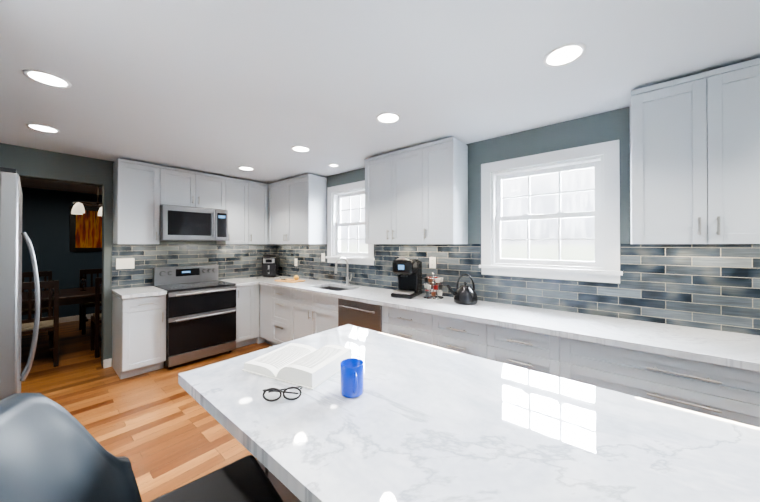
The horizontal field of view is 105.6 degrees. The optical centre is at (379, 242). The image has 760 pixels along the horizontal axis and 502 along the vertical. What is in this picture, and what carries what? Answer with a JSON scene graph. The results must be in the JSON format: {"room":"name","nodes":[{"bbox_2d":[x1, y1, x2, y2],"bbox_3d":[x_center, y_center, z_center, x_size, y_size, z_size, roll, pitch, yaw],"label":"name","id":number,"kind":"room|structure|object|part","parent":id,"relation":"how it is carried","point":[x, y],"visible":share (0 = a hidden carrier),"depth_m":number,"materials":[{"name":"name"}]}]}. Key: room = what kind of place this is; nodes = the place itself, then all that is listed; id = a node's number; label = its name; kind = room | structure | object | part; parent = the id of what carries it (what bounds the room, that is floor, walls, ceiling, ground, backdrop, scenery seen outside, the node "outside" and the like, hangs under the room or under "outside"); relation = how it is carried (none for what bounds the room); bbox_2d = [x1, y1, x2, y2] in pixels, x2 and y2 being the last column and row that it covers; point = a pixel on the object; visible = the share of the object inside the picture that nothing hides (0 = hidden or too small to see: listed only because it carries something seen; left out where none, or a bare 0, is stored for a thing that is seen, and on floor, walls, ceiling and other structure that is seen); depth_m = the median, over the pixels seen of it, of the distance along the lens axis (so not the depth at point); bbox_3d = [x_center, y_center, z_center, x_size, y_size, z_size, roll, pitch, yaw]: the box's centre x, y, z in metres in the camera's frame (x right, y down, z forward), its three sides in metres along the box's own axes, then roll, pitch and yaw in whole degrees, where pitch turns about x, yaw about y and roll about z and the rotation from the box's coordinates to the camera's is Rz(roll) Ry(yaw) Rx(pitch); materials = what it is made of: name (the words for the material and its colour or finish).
{"room":"kitchen","nodes":[
{"label":"kitchen","id":0,"kind":"room"},
{"bbox_2d":[21,177,101,336],"bbox_3d":[-3.571,0.248,3.205,0.010,2.440,4.380,0,0,40],"label":"wall","id":1,"kind":"structure","parent":0,"point":[45,220],"depth_m":3.19,"materials":[{"name":"blue paint"}]},
{"bbox_2d":[69,205,101,251],"bbox_3d":[-5.500,-0.261,5.796,0.033,0.870,1.000,0,0,40],"label":"picture","id":2,"kind":"object","parent":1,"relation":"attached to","point":[86,231],"visible":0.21,"depth_m":5.58,"materials":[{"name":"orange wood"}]},
{"bbox_2d":[0,143,275,366],"bbox_3d":[-3.030,0.251,3.730,0.152,2.440,3.880,0,0,40],"label":"wall","id":3,"kind":"structure","parent":0,"point":[232,261],"depth_m":3.44,"materials":[{"name":"grey paint"}]},
{"bbox_2d":[116,258,133,268],"bbox_3d":[-3.103,0.255,3.517,0.007,0.130,0.170,0,0,40],"label":"switch plate","id":4,"kind":"object","parent":3,"relation":"attached to","point":[124,263],"visible":1,"depth_m":3.52,"materials":[{"name":"white plastic"}]},
{"bbox_2d":[113,158,162,243],"bbox_3d":[-2.934,-0.463,3.481,0.317,0.966,0.382,0,0,40],"label":"upper cabinet","id":5,"kind":"object","parent":3,"relation":"attached to","point":[137,186],"depth_m":3.37,"materials":[{"name":"white wood"}]},
{"bbox_2d":[163,166,202,207],"bbox_3d":[-2.671,-0.704,3.799,0.317,0.480,0.438,0,0,40],"label":"upper cabinet","id":6,"kind":"object","parent":3,"relation":"attached to","point":[181,187],"depth_m":3.72,"materials":[{"name":"white wood"}]},
{"bbox_2d":[159,204,227,240],"bbox_3d":[-2.514,-0.245,3.877,0.455,0.433,0.762,0,0,40],"label":"microwave","id":7,"kind":"object","parent":6,"relation":"attached to","point":[182,223],"visible":0.98,"depth_m":3.72,"materials":[{"name":"silver metal"}]},
{"bbox_2d":[203,173,226,209],"bbox_3d":[-2.463,-0.703,4.050,0.317,0.480,0.439,0,0,40],"label":"upper cabinet","id":8,"kind":"object","parent":3,"relation":"attached to","point":[214,186],"depth_m":4.01,"materials":[{"name":"white wood"}]},
{"bbox_2d":[217,177,242,243],"bbox_3d":[-2.200,-0.458,4.365,0.317,0.966,0.381,0,0,40],"label":"upper cabinet","id":9,"kind":"object","parent":3,"relation":"attached to","point":[234,186],"depth_m":4.22,"materials":[{"name":"white wood"}]},
{"bbox_2d":[243,180,266,243],"bbox_3d":[-2.000,-0.457,4.558,0.378,0.966,0.397,0,0,40],"label":"upper cabinet","id":10,"kind":"object","parent":3,"relation":"attached to","point":[254,193],"depth_m":4.45,"materials":[{"name":"white wood"}]},
{"bbox_2d":[21,319,272,501],"bbox_3d":[-2.184,1.503,2.371,10.100,0.080,5.200,0,0,40],"label":"floor","id":11,"kind":"structure","parent":0,"point":[163,430],"depth_m":2.52,"materials":[{"name":"brown wood"}]},
{"bbox_2d":[0,167,39,399],"bbox_3d":[-2.493,0.533,1.543,0.910,1.848,0.872,0,0,40],"label":"refrigerator","id":12,"kind":"object","parent":11,"relation":"on","point":[11,235],"visible":0.79,"depth_m":1.51,"materials":[{"name":"grey metal"}]},
{"bbox_2d":[22,271,52,339],"bbox_3d":[-5.284,0.965,4.362,0.450,1.020,0.440,0,0,40],"label":"dining chair","id":13,"kind":"object","parent":11,"relation":"on","point":[45,274],"visible":0.21,"depth_m":4.46,"materials":[{"name":"brown wood"}]},
{"bbox_2d":[22,280,58,366],"bbox_3d":[-4.138,0.959,3.410,0.450,1.020,0.440,0,0,40],"label":"dining chair","id":14,"kind":"object","parent":11,"relation":"on","point":[49,323],"visible":0.65,"depth_m":3.40,"materials":[{"name":"brown wood"}]},
{"bbox_2d":[22,286,100,309],"bbox_3d":[-4.448,1.094,4.187,1.000,0.760,1.800,0,0,40],"label":"dining table","id":15,"kind":"object","parent":11,"relation":"on","point":[72,296],"visible":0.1,"depth_m":3.93,"materials":[{"name":"brown wood"}]},
{"bbox_2d":[51,277,85,295],"bbox_3d":[-4.310,0.613,4.238,0.322,0.200,0.722,0,0,40],"label":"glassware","id":16,"kind":"object","parent":15,"relation":"on","point":[83,280],"visible":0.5,"depth_m":4.27,"materials":[{"name":"clear glass"}]},
{"bbox_2d":[59,313,92,322],"bbox_3d":[-5.993,1.430,5.206,0.017,0.100,4.099,0,0,40],"label":"baseboard","id":17,"kind":"structure","parent":11,"relation":"on","point":[70,318],"depth_m":5.43,"materials":[{"name":"white"}]},
{"bbox_2d":[79,269,101,334],"bbox_3d":[-4.805,0.968,4.939,0.450,1.020,0.440,0,0,40],"label":"dining chair","id":18,"kind":"object","parent":11,"relation":"on","point":[83,319],"visible":0.31,"depth_m":4.89,"materials":[{"name":"brown wood"}]},
{"bbox_2d":[90,277,101,357],"bbox_3d":[-3.659,0.963,3.987,0.450,1.020,0.440,0,0,40],"label":"dining chair","id":19,"kind":"object","parent":11,"relation":"on","point":[95,338],"visible":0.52,"depth_m":3.70,"materials":[{"name":"brown wood"}]},
{"bbox_2d":[112,294,165,378],"bbox_3d":[-2.823,1.031,3.379,0.607,0.876,0.382,0,0,40],"label":"base cabinet","id":20,"kind":"object","parent":11,"relation":"on","point":[138,324],"depth_m":3.19,"materials":[{"name":"white wood"}]},
{"bbox_2d":[111,286,166,297],"bbox_3d":[-2.815,0.573,3.368,0.637,0.040,0.391,0,0,40],"label":"countertop","id":21,"kind":"structure","parent":20,"relation":"on","point":[147,291],"depth_m":3.27,"materials":[{"name":"white stone"}]},
{"bbox_2d":[0,393,282,501],"bbox_3d":[-0.560,0.913,0.715,0.641,1.078,0.691,0,0,40],"label":"bar stool","id":22,"kind":"object","parent":11,"relation":"on","point":[51,450],"visible":1,"depth_m":0.74,"materials":[{"name":"black leather"}]},
{"bbox_2d":[153,264,236,368],"bbox_3d":[-2.402,0.896,3.777,0.741,1.150,0.762,0,0,40],"label":"range","id":23,"kind":"object","parent":11,"relation":"on","point":[201,308],"visible":0.96,"depth_m":3.61,"materials":[{"name":"black metal"}]},
{"bbox_2d":[236,286,254,347],"bbox_3d":[-2.098,1.037,4.251,0.607,0.876,0.350,0,0,40],"label":"base cabinet","id":24,"kind":"object","parent":11,"relation":"on","point":[245,299],"depth_m":4.05,"materials":[{"name":"white wood"}]},
{"bbox_2d":[255,290,270,344],"bbox_3d":[-1.463,1.037,4.299,0.350,0.876,0.686,0,0,40],"label":"base cabinet","id":25,"kind":"object","parent":11,"relation":"on","point":[262,301],"depth_m":4.15,"materials":[{"name":"white wood"}]},
{"bbox_2d":[271,294,330,345],"bbox_3d":[-1.104,1.035,4.054,0.516,0.876,0.606,0,0,40],"label":"base cabinet","id":26,"kind":"object","parent":11,"relation":"on","point":[291,319],"depth_m":3.66,"materials":[{"name":"white wood"}]},
{"bbox_2d":[338,298,381,331],"bbox_3d":[-0.045,1.031,3.127,0.604,0.872,0.640,0,0,40],"label":"dishwasher","id":27,"kind":"object","parent":11,"relation":"on","point":[361,314],"visible":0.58,"depth_m":2.90,"materials":[{"name":"silver metal"}]},
{"bbox_2d":[382,318,430,344],"bbox_3d":[0.419,1.028,2.790,0.535,0.876,0.606,0,0,40],"label":"base cabinet","id":28,"kind":"object","parent":11,"relation":"on","point":[422,334],"depth_m":2.54,"materials":[{"name":"white wood"}]},
{"bbox_2d":[431,330,482,357],"bbox_3d":[0.797,1.026,2.476,0.450,0.876,0.606,0,0,40],"label":"base cabinet","id":29,"kind":"object","parent":11,"relation":"on","point":[463,343],"depth_m":2.24,"materials":[{"name":"white wood"}]},
{"bbox_2d":[254,328,759,501],"bbox_3d":[0.348,1.010,0.978,1.940,0.889,0.612,0,0,40],"label":"kitchen island","id":30,"kind":"object","parent":11,"relation":"on","point":[415,421],"depth_m":0.79,"materials":[{"name":"stone"}]},
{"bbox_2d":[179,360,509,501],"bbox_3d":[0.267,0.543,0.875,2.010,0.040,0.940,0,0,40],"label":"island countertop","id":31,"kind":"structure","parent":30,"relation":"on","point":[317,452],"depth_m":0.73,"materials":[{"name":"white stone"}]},
{"bbox_2d":[262,386,302,401],"bbox_3d":[-0.325,0.500,0.965,0.131,0.047,0.033,0,0,-7],"label":"eyeglasses","id":32,"kind":"object","parent":31,"relation":"on","point":[280,391],"visible":0.96,"depth_m":0.95,"materials":[{"name":"black plastic"}]},
{"bbox_2d":[242,343,351,389],"bbox_3d":[-0.342,0.495,1.231,0.362,0.059,0.280,0,0,26],"label":"book","id":33,"kind":"object","parent":31,"relation":"on","point":[307,366],"visible":1,"depth_m":1.16,"materials":[{"name":"white paper"}]},
{"bbox_2d":[340,358,363,397],"bbox_3d":[-0.090,0.471,1.001,0.104,0.105,0.084,0,0,40],"label":"mug","id":34,"kind":"object","parent":31,"relation":"on","point":[351,377],"visible":1,"depth_m":0.98,"materials":[{"name":"blue"}]},
{"bbox_2d":[483,338,554,375],"bbox_3d":[1.146,1.024,2.186,0.456,0.876,0.606,0,0,40],"label":"base cabinet","id":35,"kind":"object","parent":11,"relation":"on","point":[519,356],"depth_m":1.96,"materials":[{"name":"white wood"}]},
{"bbox_2d":[555,354,759,427],"bbox_3d":[1.736,1.021,1.697,1.077,0.876,0.606,0,0,40],"label":"base cabinet","id":36,"kind":"object","parent":11,"relation":"on","point":[709,400],"depth_m":1.51,"materials":[{"name":"white wood"}]},
{"bbox_2d":[220,275,759,397],"bbox_3d":[-0.049,0.571,2.950,5.428,0.040,0.963,0,0,40],"label":"countertop","id":37,"kind":"structure","parent":36,"relation":"on","point":[726,360],"depth_m":1.83,"materials":[{"name":"white stone"}]},
{"bbox_2d":[262,254,279,276],"bbox_3d":[-1.803,0.374,4.769,0.318,0.374,0.318,0,0,40],"label":"air fryer","id":38,"kind":"object","parent":37,"relation":"on","point":[270,265],"visible":1,"depth_m":4.66,"materials":[{"name":"black plastic"}]},
{"bbox_2d":[275,275,304,282],"bbox_3d":[-1.305,0.510,4.188,0.380,0.094,0.240,0,0,32],"label":"cutting board","id":39,"kind":"object","parent":37,"relation":"on","point":[295,279],"visible":1,"depth_m":4.13,"materials":[{"name":"brown wood"}]},
{"bbox_2d":[307,286,350,313],"bbox_3d":[-0.586,0.693,3.628,0.616,0.220,0.386,0,0,40],"label":"sink","id":40,"kind":"object","parent":37,"relation":"in","point":[312,304],"depth_m":3.42,"materials":[{"name":"silver metal"}]},
{"bbox_2d":[335,258,350,285],"bbox_3d":[-0.471,0.370,3.729,0.110,0.371,0.252,0,0,40],"label":"faucet","id":41,"kind":"object","parent":37,"relation":"on","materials":[{"name":"silver metal"}]},
{"bbox_2d":[391,258,421,298],"bbox_3d":[0.279,0.350,2.997,0.231,0.401,0.315,0,0,28],"label":"coffee maker","id":42,"kind":"object","parent":37,"relation":"on","point":[408,271],"visible":1,"depth_m":2.92,"materials":[{"name":"black plastic"}]},
{"bbox_2d":[424,273,443,299],"bbox_3d":[0.532,0.425,2.871,0.196,0.249,0.196,0,0,40],"label":"pod carousel","id":43,"kind":"object","parent":37,"relation":"on","point":[430,285],"visible":1,"depth_m":2.82,"materials":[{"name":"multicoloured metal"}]},
{"bbox_2d":[447,273,477,304],"bbox_3d":[0.755,0.414,2.647,0.274,0.269,0.212,0,0,40],"label":"kettle","id":44,"kind":"object","parent":37,"relation":"on","point":[465,294],"visible":1,"depth_m":2.57,"materials":[{"name":"black"}]},
{"bbox_2d":[0,0,759,194],"bbox_3d":[-2.184,-1.027,2.386,10.100,0.100,5.200,0,0,40],"label":"ceiling","id":45,"kind":"structure","parent":0,"point":[226,88],"depth_m":1.65,"materials":[{"name":"white paint"}]},
{"bbox_2d":[26,124,59,132],"bbox_3d":[-2.874,-0.974,2.463,0.191,0.006,0.191,0,0,-5],"label":"recessed light","id":46,"kind":"object","parent":45,"relation":"in","point":[38,127],"depth_m":2.46,"materials":[{"name":"white plastic"}]},
{"bbox_2d":[23,69,71,87],"bbox_3d":[-1.989,-0.978,1.729,0.191,0.006,0.191,0,0,-5],"label":"recessed light","id":47,"kind":"object","parent":45,"relation":"in","point":[45,78],"depth_m":1.72,"materials":[{"name":"white plastic"}]},
{"bbox_2d":[71,186,101,215],"bbox_3d":[-4.272,-0.694,4.409,0.612,0.539,0.590,0,0,40],"label":"chandelier","id":48,"kind":"object","parent":45,"relation":"hanging from","point":[78,208],"visible":0.52,"depth_m":4.27,"materials":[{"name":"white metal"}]},
{"bbox_3d":[-4.288,-0.765,4.391,0.540,0.398,0.540,0,0,40],"label":"frame","id":49,"kind":"part","parent":48,"relation":"part of","materials":[{"name":"brown metal"}]},
{"bbox_2d":[238,166,253,170],"bbox_3d":[-1.745,-0.966,3.761,0.191,0.006,0.191,0,0,-5],"label":"recessed light","id":50,"kind":"object","parent":45,"relation":"in","point":[242,167],"depth_m":3.76,"materials":[{"name":"white plastic"}]},
{"bbox_2d":[291,146,309,151],"bbox_3d":[-0.821,-0.971,2.995,0.191,0.006,0.191,0,0,-5],"label":"recessed light","id":51,"kind":"object","parent":45,"relation":"in","point":[295,148],"depth_m":2.99,"materials":[{"name":"white plastic"}]},
{"bbox_2d":[376,112,399,123],"bbox_3d":[0.064,-0.975,2.261,0.191,0.006,0.191,0,0,-5],"label":"recessed light","id":52,"kind":"object","parent":45,"relation":"in","point":[387,117],"depth_m":2.25,"materials":[{"name":"white plastic"}]},
{"bbox_2d":[543,43,585,66],"bbox_3d":[0.964,-0.980,1.513,0.191,0.006,0.191,0,0,-5],"label":"recessed light","id":53,"kind":"object","parent":45,"relation":"in","point":[564,55],"depth_m":1.51,"materials":[{"name":"white plastic"}]},
{"bbox_2d":[276,106,759,335],"bbox_3d":[0.595,0.247,3.144,6.480,2.440,0.152,0,0,40],"label":"wall","id":54,"kind":"structure","parent":0,"point":[711,286],"depth_m":2.19,"materials":[{"name":"grey paint"}]},
{"bbox_2d":[267,179,286,243],"bbox_3d":[-1.488,-0.457,4.530,0.608,0.966,0.378,0,0,40],"label":"upper cabinet","id":55,"kind":"object","parent":54,"relation":"attached to","point":[276,191],"depth_m":4.46,"materials":[{"name":"white wood"}]},
{"bbox_2d":[287,174,326,243],"bbox_3d":[-1.096,-0.458,4.245,0.583,0.966,0.316,0,0,40],"label":"upper cabinet","id":56,"kind":"object","parent":54,"relation":"attached to","point":[307,193],"depth_m":4.08,"materials":[{"name":"white wood"}]},
{"bbox_2d":[321,253,324,261],"bbox_3d":[-0.834,0.214,4.225,0.075,0.120,0.007,0,0,40],"label":"electrical outlet","id":57,"kind":"object","parent":54,"relation":"attached to","point":[322,256],"visible":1,"depth_m":4.22,"materials":[{"name":"white plastic"}]},
{"bbox_2d":[325,180,374,264],"bbox_3d":[-0.378,-0.257,3.932,0.910,1.082,0.185,0,0,40],"label":"window","id":58,"kind":"structure","parent":54,"relation":"in","point":[335,194],"depth_m":4.03,"materials":[{"name":"white wood"}]},
{"bbox_2d":[365,154,386,243],"bbox_3d":[0.097,-0.465,3.255,0.436,0.966,0.316,0,0,40],"label":"upper cabinet","id":59,"kind":"object","parent":54,"relation":"attached to","point":[375,167],"depth_m":3.17,"materials":[{"name":"white wood"}]},
{"bbox_2d":[387,146,414,243],"bbox_3d":[0.367,-0.466,3.030,0.493,0.966,0.316,0,0,40],"label":"upper cabinet","id":60,"kind":"object","parent":54,"relation":"attached to","point":[400,163],"depth_m":2.96,"materials":[{"name":"white wood"}]},
{"bbox_2d":[429,257,435,267],"bbox_3d":[0.559,0.212,3.069,0.075,0.120,0.007,0,0,40],"label":"electrical outlet","id":61,"kind":"object","parent":54,"relation":"attached to","point":[432,262],"visible":1,"depth_m":3.07,"materials":[{"name":"white plastic"}]},
{"bbox_2d":[415,137,467,243],"bbox_3d":[0.615,-0.467,2.825,0.376,0.966,0.316,0,0,40],"label":"upper cabinet","id":62,"kind":"object","parent":54,"relation":"attached to","point":[441,166],"depth_m":2.71,"materials":[{"name":"white wood"}]},
{"bbox_2d":[479,140,622,283],"bbox_3d":[1.391,-0.224,2.465,1.040,1.045,0.185,0,0,40],"label":"window","id":63,"kind":"structure","parent":54,"relation":"in","point":[604,266],"depth_m":2.37,"materials":[{"name":"white wood"}]},
{"bbox_2d":[630,77,690,243],"bbox_3d":[1.828,-0.473,1.818,0.377,0.966,0.316,0,0,40],"label":"upper cabinet","id":64,"kind":"object","parent":54,"relation":"attached to","point":[660,143],"depth_m":1.74,"materials":[{"name":"white wood"}]},
{"bbox_2d":[687,58,759,243],"bbox_3d":[2.030,-0.474,1.650,0.376,0.966,0.316,0,0,40],"label":"upper cabinet","id":65,"kind":"object","parent":54,"relation":"attached to","point":[695,159],"depth_m":1.57,"materials":[{"name":"white wood"}]},
{"label":"outside","id":66,"kind":"structure","parent":0,"visible":0},
{"bbox_2d":[341,168,594,260],"bbox_3d":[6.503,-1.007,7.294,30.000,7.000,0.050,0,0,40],"label":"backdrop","id":67,"kind":"structure","parent":66,"point":[565,232],"depth_m":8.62,"materials":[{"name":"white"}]}
]}

